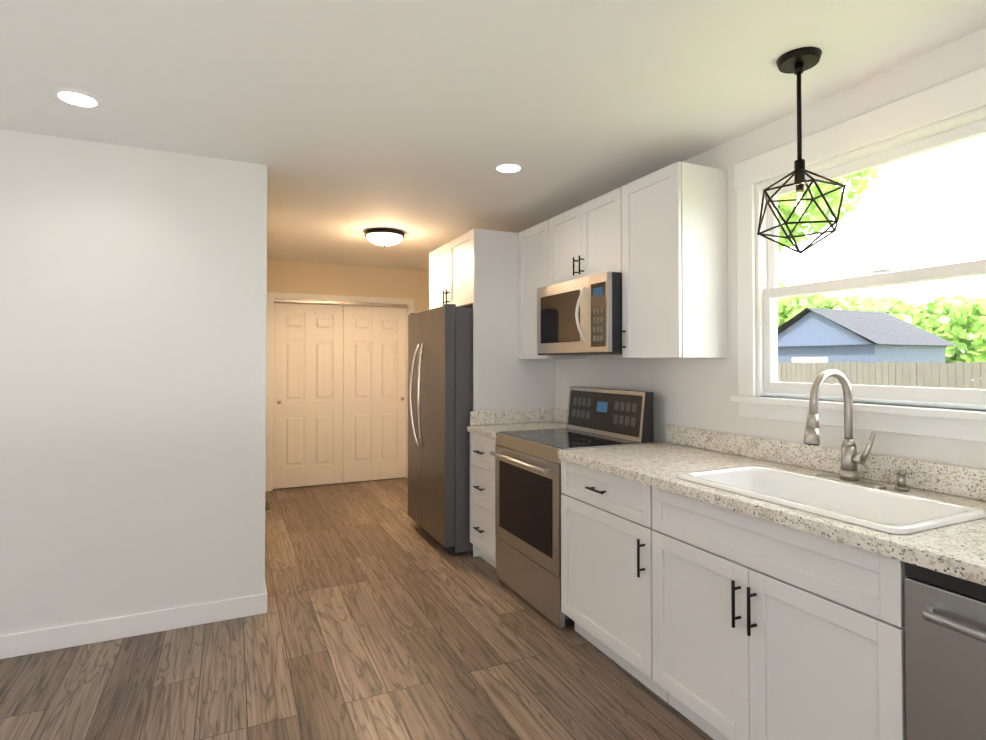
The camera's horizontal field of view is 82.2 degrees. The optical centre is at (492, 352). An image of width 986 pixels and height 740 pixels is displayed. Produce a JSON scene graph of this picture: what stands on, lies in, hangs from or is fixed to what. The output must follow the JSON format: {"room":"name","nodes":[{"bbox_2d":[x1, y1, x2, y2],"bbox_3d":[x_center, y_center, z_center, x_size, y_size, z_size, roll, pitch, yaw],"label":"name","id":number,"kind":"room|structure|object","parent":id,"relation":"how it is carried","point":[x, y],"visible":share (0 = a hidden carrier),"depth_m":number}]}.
{"room":"kitchen","nodes":[
{"label":"kitchen","id":0,"kind":"room"},
{"bbox_2d":[0,129,271,635],"bbox_3d":[-3.361,0.175,2.168,4.620,2.440,0.120,0,-1,-25],"label":"wall","id":1,"kind":"structure","parent":0,"point":[136,285],"depth_m":2.81},
{"bbox_2d":[0,586,266,658],"bbox_3d":[-3.313,1.341,2.099,4.603,0.105,0.019,0,-1,-25],"label":"baseboard","id":2,"kind":"structure","parent":1,"relation":"attached to","point":[46,639],"depth_m":2.79},
{"bbox_2d":[265,292,267,491],"bbox_3d":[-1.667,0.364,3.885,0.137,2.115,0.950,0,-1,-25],"label":"door frame","id":3,"kind":"structure","parent":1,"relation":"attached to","point":[267,292],"depth_m":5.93},
{"bbox_2d":[272,260,428,401],"bbox_3d":[-3.741,0.225,5.385,6.630,2.440,0.120,0,-1,-25],"label":"wall","id":4,"kind":"structure","parent":0,"point":[287,276],"depth_m":6.33},
{"bbox_2d":[273,303,405,488],"bbox_3d":[-1.669,0.458,6.297,1.448,1.978,0.084,0,-1,-25],"label":"closet doors","id":5,"kind":"structure","parent":4,"relation":"in","point":[339,409],"depth_m":6.28},
{"bbox_2d":[266,292,413,491],"bbox_3d":[-1.681,0.412,6.325,1.610,2.095,0.136,0,-1,-25],"label":"door frame","id":6,"kind":"structure","parent":4,"relation":"attached to","point":[274,297],"depth_m":6.06},
{"bbox_2d":[0,477,713,739],"bbox_3d":[-1.825,1.405,1.245,6.890,0.050,10.470,0,-1,-25],"label":"floor","id":7,"kind":"structure","parent":0,"point":[385,617],"depth_m":2.53},
{"bbox_2d":[265,502,269,509],"bbox_3d":[-2.163,1.439,5.313,0.110,0.008,0.300,0,-1,-25],"label":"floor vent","id":8,"kind":"object","parent":7,"relation":"in","point":[267,506],"visible":0.31,"depth_m":5.29},
{"bbox_2d":[408,304,472,555],"bbox_3d":[-0.179,0.549,4.477,0.895,1.764,0.908,0,-1,-25],"label":"refrigerator","id":9,"kind":"object","parent":7,"relation":"on","point":[440,374],"visible":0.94,"depth_m":3.99},
{"bbox_2d":[470,432,497,567],"bbox_3d":[0.223,0.985,3.869,0.730,0.873,0.427,0,-1,-25],"label":"base cabinet","id":10,"kind":"object","parent":7,"relation":"on","point":[482,501],"visible":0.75,"depth_m":3.73},
{"bbox_2d":[429,228,554,556],"bbox_3d":[-0.061,0.282,4.537,0.695,2.300,0.995,0,-1,-25],"label":"tall cabinet","id":11,"kind":"object","parent":7,"relation":"on","point":[476,270],"visible":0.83,"depth_m":4.07},
{"bbox_2d":[490,386,655,627],"bbox_3d":[0.454,0.815,3.318,0.742,1.195,0.761,0,-1,-25],"label":"range","id":12,"kind":"object","parent":7,"relation":"on","point":[528,493],"visible":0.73,"depth_m":3.18},
{"bbox_2d":[561,460,667,702],"bbox_3d":[0.778,0.966,2.668,0.730,0.873,0.674,0,-1,-25],"label":"base cabinet","id":13,"kind":"object","parent":7,"relation":"on","point":[606,565],"visible":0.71,"depth_m":2.48},
{"bbox_2d":[652,487,906,739],"bbox_3d":[1.114,0.955,1.942,0.730,0.873,0.918,0,-1,-25],"label":"base cabinet","id":14,"kind":"object","parent":7,"relation":"on","point":[764,630],"visible":0.77,"depth_m":1.74},
{"bbox_2d":[467,408,985,585],"bbox_3d":[0.865,0.455,2.512,0.713,0.140,3.447,0,-1,-25],"label":"countertop","id":15,"kind":"structure","parent":14,"relation":"on","point":[957,550],"depth_m":2.07},
{"bbox_2d":[676,465,985,533],"bbox_3d":[1.072,0.569,1.908,0.455,0.216,0.820,0,-1,-25],"label":"sink","id":16,"kind":"object","parent":15,"relation":"in","point":[884,510],"visible":0.38,"depth_m":1.93},
{"bbox_2d":[803,369,885,488],"bbox_3d":[1.226,0.267,2.050,0.261,0.419,0.250,0,-1,-25],"label":"faucet","id":17,"kind":"object","parent":15,"relation":"on","point":[851,458],"visible":1,"depth_m":2.06},
{"bbox_2d":[889,470,908,490],"bbox_3d":[1.398,0.440,1.950,0.082,0.072,0.042,0,-1,-25],"label":"soap dispenser","id":18,"kind":"object","parent":15,"relation":"on","point":[901,480],"visible":1,"depth_m":1.95},
{"bbox_2d":[904,562,985,739],"bbox_3d":[1.415,0.942,1.239,0.733,0.866,0.604,0,-1,-25],"label":"dishwasher","id":19,"kind":"object","parent":7,"relation":"on","point":[945,648],"visible":0.9,"depth_m":1.30},
{"bbox_2d":[0,0,985,270],"bbox_3d":[-1.825,-1.099,1.284,6.890,0.080,10.470,0,-1,-25],"label":"ceiling","id":20,"kind":"structure","parent":0,"point":[348,122],"depth_m":2.22},
{"bbox_2d":[52,89,102,107],"bbox_3d":[-1.701,-1.040,2.315,0.170,0.004,0.170,0,-1,-25],"label":"recessed light","id":21,"kind":"object","parent":20,"relation":"in","point":[77,98],"visible":1,"depth_m":2.31},
{"bbox_2d":[364,228,404,246],"bbox_3d":[-0.903,-0.943,4.710,0.330,0.124,0.330,0,-1,-25],"label":"flush ceiling light","id":22,"kind":"object","parent":20,"relation":"attached to","point":[384,237],"visible":1,"depth_m":4.61},
{"bbox_2d":[494,162,523,172],"bbox_3d":[0.087,-1.027,3.141,0.170,0.004,0.170,0,-1,-25],"label":"recessed light","id":23,"kind":"object","parent":20,"relation":"in","point":[508,167],"visible":1,"depth_m":3.12},
{"bbox_2d":[757,47,845,253],"bbox_3d":[1.086,-0.698,2.000,0.265,0.700,0.277,0,-1,-25],"label":"pendant light","id":24,"kind":"object","parent":20,"relation":"hanging from","point":[798,61],"visible":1,"depth_m":1.99},
{"bbox_2d":[555,27,985,469],"bbox_3d":[1.239,0.183,2.680,0.140,2.440,10.470,0,-1,-25],"label":"wall","id":25,"kind":"structure","parent":0,"point":[687,392],"depth_m":2.65},
{"bbox_2d":[519,220,587,358],"bbox_3d":[0.397,-0.417,3.972,0.346,0.920,0.431,0,-1,-25],"label":"upper cabinet","id":26,"kind":"object","parent":25,"relation":"attached to","point":[533,258],"visible":0.46,"depth_m":3.94},
{"bbox_2d":[549,187,621,284],"bbox_3d":[0.649,-0.657,3.431,0.346,0.458,0.765,0,-1,-25],"label":"upper cabinet","id":27,"kind":"object","parent":25,"relation":"attached to","point":[585,239],"visible":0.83,"depth_m":3.32},
{"bbox_2d":[537,272,621,355],"bbox_3d":[0.601,-0.206,3.402,0.448,0.436,0.759,0,-1,-25],"label":"microwave","id":28,"kind":"object","parent":27,"relation":"attached to","point":[582,316],"visible":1,"depth_m":3.19},
{"bbox_2d":[620,161,727,357],"bbox_3d":[0.900,-0.434,2.884,0.346,0.920,0.428,0,-1,-25],"label":"upper cabinet","id":29,"kind":"object","parent":25,"relation":"attached to","point":[674,265],"visible":1,"depth_m":2.73},
{"bbox_2d":[730,66,985,442],"bbox_3d":[1.481,-0.309,2.133,0.166,1.203,1.320,0,-1,-25],"label":"window","id":30,"kind":"structure","parent":25,"relation":"in","point":[757,343],"depth_m":2.22},
{"bbox_2d":[772,136,985,388],"bbox_3d":[1.493,-0.301,2.139,0.033,0.848,0.982,0,-1,-25],"label":"window panel","id":31,"kind":"object","parent":30,"relation":"attached to","point":[882,286],"visible":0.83,"depth_m":2.13},
{"label":"outside","id":32,"kind":"structure","parent":0,"visible":0},
{"bbox_3d":[22.325,2.277,26.591,58.230,0.100,90.000,0,-1,-25],"label":"ground","id":33,"kind":"structure","parent":32,"visible":0},
{"bbox_2d":[778,277,783,286],"bbox_3d":[10.179,-3.156,36.490,11.834,11.121,14.858,0,-1,-25],"label":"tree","id":34,"kind":"object","parent":33,"relation":"on","point":[780,284],"depth_m":31.98},
{"bbox_2d":[778,167,878,251],"bbox_3d":[3.574,-2.440,10.179,6.951,8.869,8.263,0,-1,-25],"label":"tree","id":35,"kind":"object","parent":33,"relation":"on","point":[857,188],"depth_m":8.49},
{"bbox_2d":[777,285,933,333],"bbox_3d":[14.965,-0.475,29.027,6.892,5.614,12.875,0,-1,-7],"label":"tree","id":36,"kind":"object","parent":33,"relation":"on","point":[890,308],"depth_m":24.64},
{"bbox_2d":[777,308,957,362],"bbox_3d":[11.619,0.350,18.477,4.000,3.500,4.300,0,-1,-25],"label":"neighboring house","id":37,"kind":"structure","parent":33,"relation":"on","point":[893,324],"depth_m":17.34},
{"bbox_2d":[778,361,985,388],"bbox_3d":[5.277,1.228,20.933,0.060,1.820,30.005,0,-1,-25],"label":"fence","id":38,"kind":"object","parent":33,"relation":"on","point":[942,369],"depth_m":12.69},
{"bbox_2d":[827,293,985,379],"bbox_3d":[18.898,-0.651,31.805,6.312,5.998,17.172,0,-1,-25],"label":"tree","id":39,"kind":"object","parent":33,"relation":"on","point":[938,314],"depth_m":24.98}
]}

